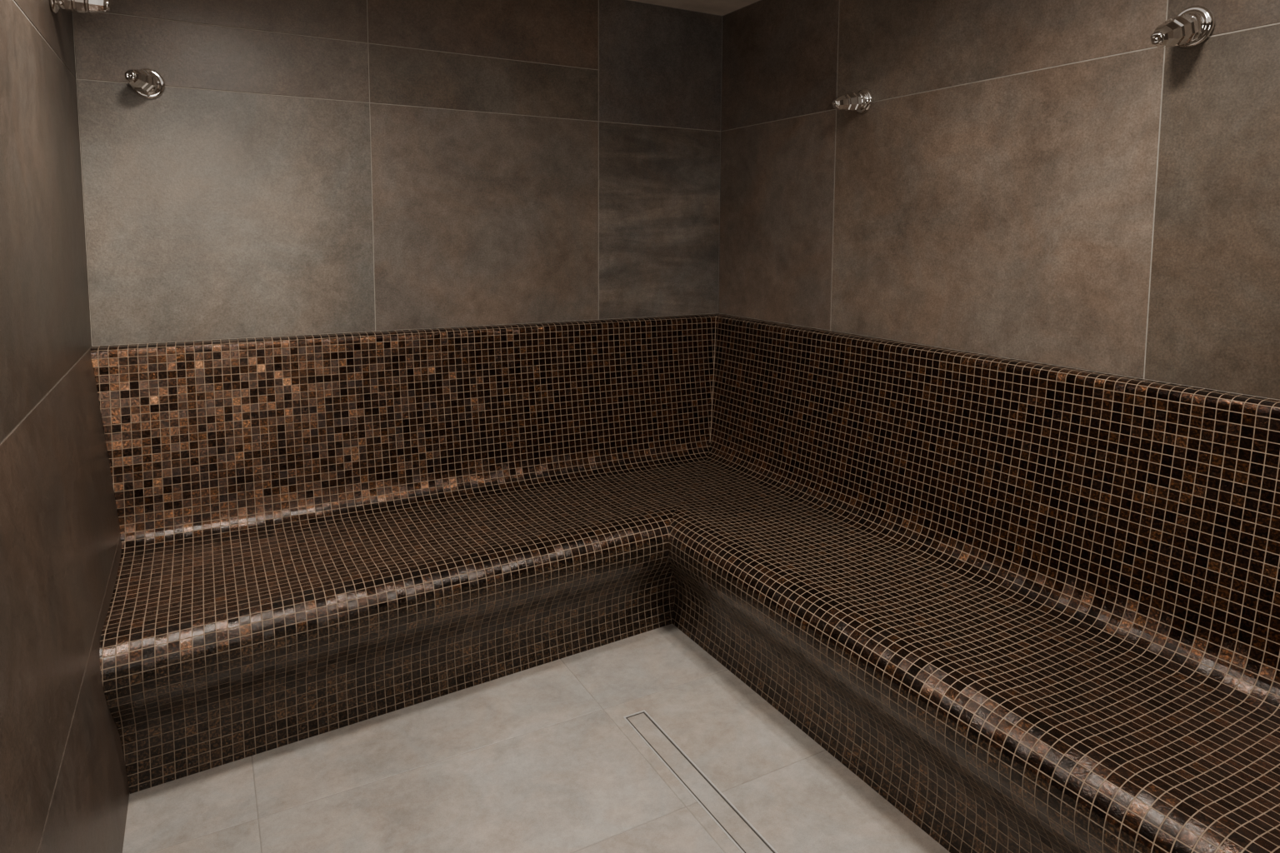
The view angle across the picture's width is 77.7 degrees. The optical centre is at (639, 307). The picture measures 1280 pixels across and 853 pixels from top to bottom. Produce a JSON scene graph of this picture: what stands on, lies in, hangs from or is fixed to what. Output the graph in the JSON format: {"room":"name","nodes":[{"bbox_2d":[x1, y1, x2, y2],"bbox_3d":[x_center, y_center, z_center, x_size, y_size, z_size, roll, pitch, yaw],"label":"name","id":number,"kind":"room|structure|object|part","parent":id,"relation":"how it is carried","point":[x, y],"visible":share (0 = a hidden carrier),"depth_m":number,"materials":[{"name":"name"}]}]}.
{"room":"spa","nodes":[
{"label":"spa","id":0,"kind":"room"},
{"bbox_2d":[0,0,129,852],"bbox_3d":[-0.932,0.128,1.075,0.133,2.740,4.300,-3,6,-29],"label":"wall","id":1,"kind":"structure","parent":0,"point":[64,788],"depth_m":1.90,"materials":[{"name":"brown tile"}]},
{"bbox_2d":[49,0,110,13],"bbox_3d":[-1.712,-0.946,2.434,0.151,0.102,0.102,-3,6,-29],"label":"spray nozzle","id":2,"kind":"object","parent":1,"relation":"attached to","point":[80,6],"visible":1,"depth_m":2.42,"materials":[{"name":"silver metal"}]},
{"bbox_2d":[72,0,722,346],"bbox_3d":[-0.802,-0.102,3.598,2.800,2.740,0.008,-3,6,-29],"label":"wall","id":3,"kind":"structure","parent":0,"point":[299,167],"depth_m":3.41,"materials":[{"name":"tile"}]},
{"bbox_2d":[124,68,164,99],"bbox_3d":[-1.795,-0.825,2.883,0.120,0.110,0.157,-3,6,-29],"label":"spray nozzle","id":4,"kind":"object","parent":3,"relation":"attached to","point":[147,83],"visible":1,"depth_m":2.89,"materials":[{"name":"silver metal"}]},
{"bbox_2d":[122,624,949,852],"bbox_3d":[0.235,1.443,1.848,2.800,0.008,4.300,-3,6,-29],"label":"floor","id":5,"kind":"structure","parent":0,"point":[544,758],"depth_m":2.33,"materials":[{"name":"tile"}]},
{"bbox_2d":[90,313,1279,852],"bbox_3d":[0.238,0.851,1.794,2.800,1.180,4.299,-3,6,-29],"label":"bench","id":6,"kind":"object","parent":5,"relation":"on","point":[1032,607],"visible":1,"depth_m":2.70,"materials":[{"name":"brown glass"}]},
{"bbox_3d":[0.239,0.601,1.771,2.800,0.678,4.299,-3,6,-29],"label":"backrest","id":7,"kind":"part","parent":6,"relation":"part of","materials":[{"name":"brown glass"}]},
{"bbox_2d":[623,710,778,852],"bbox_3d":[0.328,1.420,2.035,0.082,0.003,1.440,-3,6,-29],"label":"floor drain","id":8,"kind":"object","parent":5,"relation":"on","point":[740,832],"visible":1,"depth_m":2.31,"materials":[{"name":"metal"}]},
{"bbox_2d":[630,0,759,15],"bbox_3d":[0.248,-1.315,1.595,2.800,0.050,4.300,-3,6,-29],"label":"ceiling","id":9,"kind":"structure","parent":0,"point":[721,7],"depth_m":3.94,"materials":[{"name":"paint"}]},
{"bbox_2d":[718,0,1279,399],"bbox_3d":[1.470,0.018,2.400,0.008,2.740,4.300,-3,6,-29],"label":"wall","id":10,"kind":"structure","parent":0,"point":[1045,182],"depth_m":2.70,"materials":[{"name":"brown tile"}]},
{"bbox_2d":[832,88,872,113],"bbox_3d":[0.865,-0.855,3.262,0.149,0.102,0.102,-3,6,-29],"label":"spray nozzle","id":11,"kind":"object","parent":10,"relation":"attached to","point":[861,101],"visible":1,"depth_m":3.25,"materials":[{"name":"silver metal"}]},
{"bbox_2d":[1150,5,1214,48],"bbox_3d":[1.466,-0.771,2.169,0.161,0.122,0.112,-3,6,-29],"label":"spray nozzle","id":12,"kind":"object","parent":10,"relation":"attached to","point":[1192,25],"visible":1,"depth_m":2.15,"materials":[{"name":"silver metal"}]}
]}

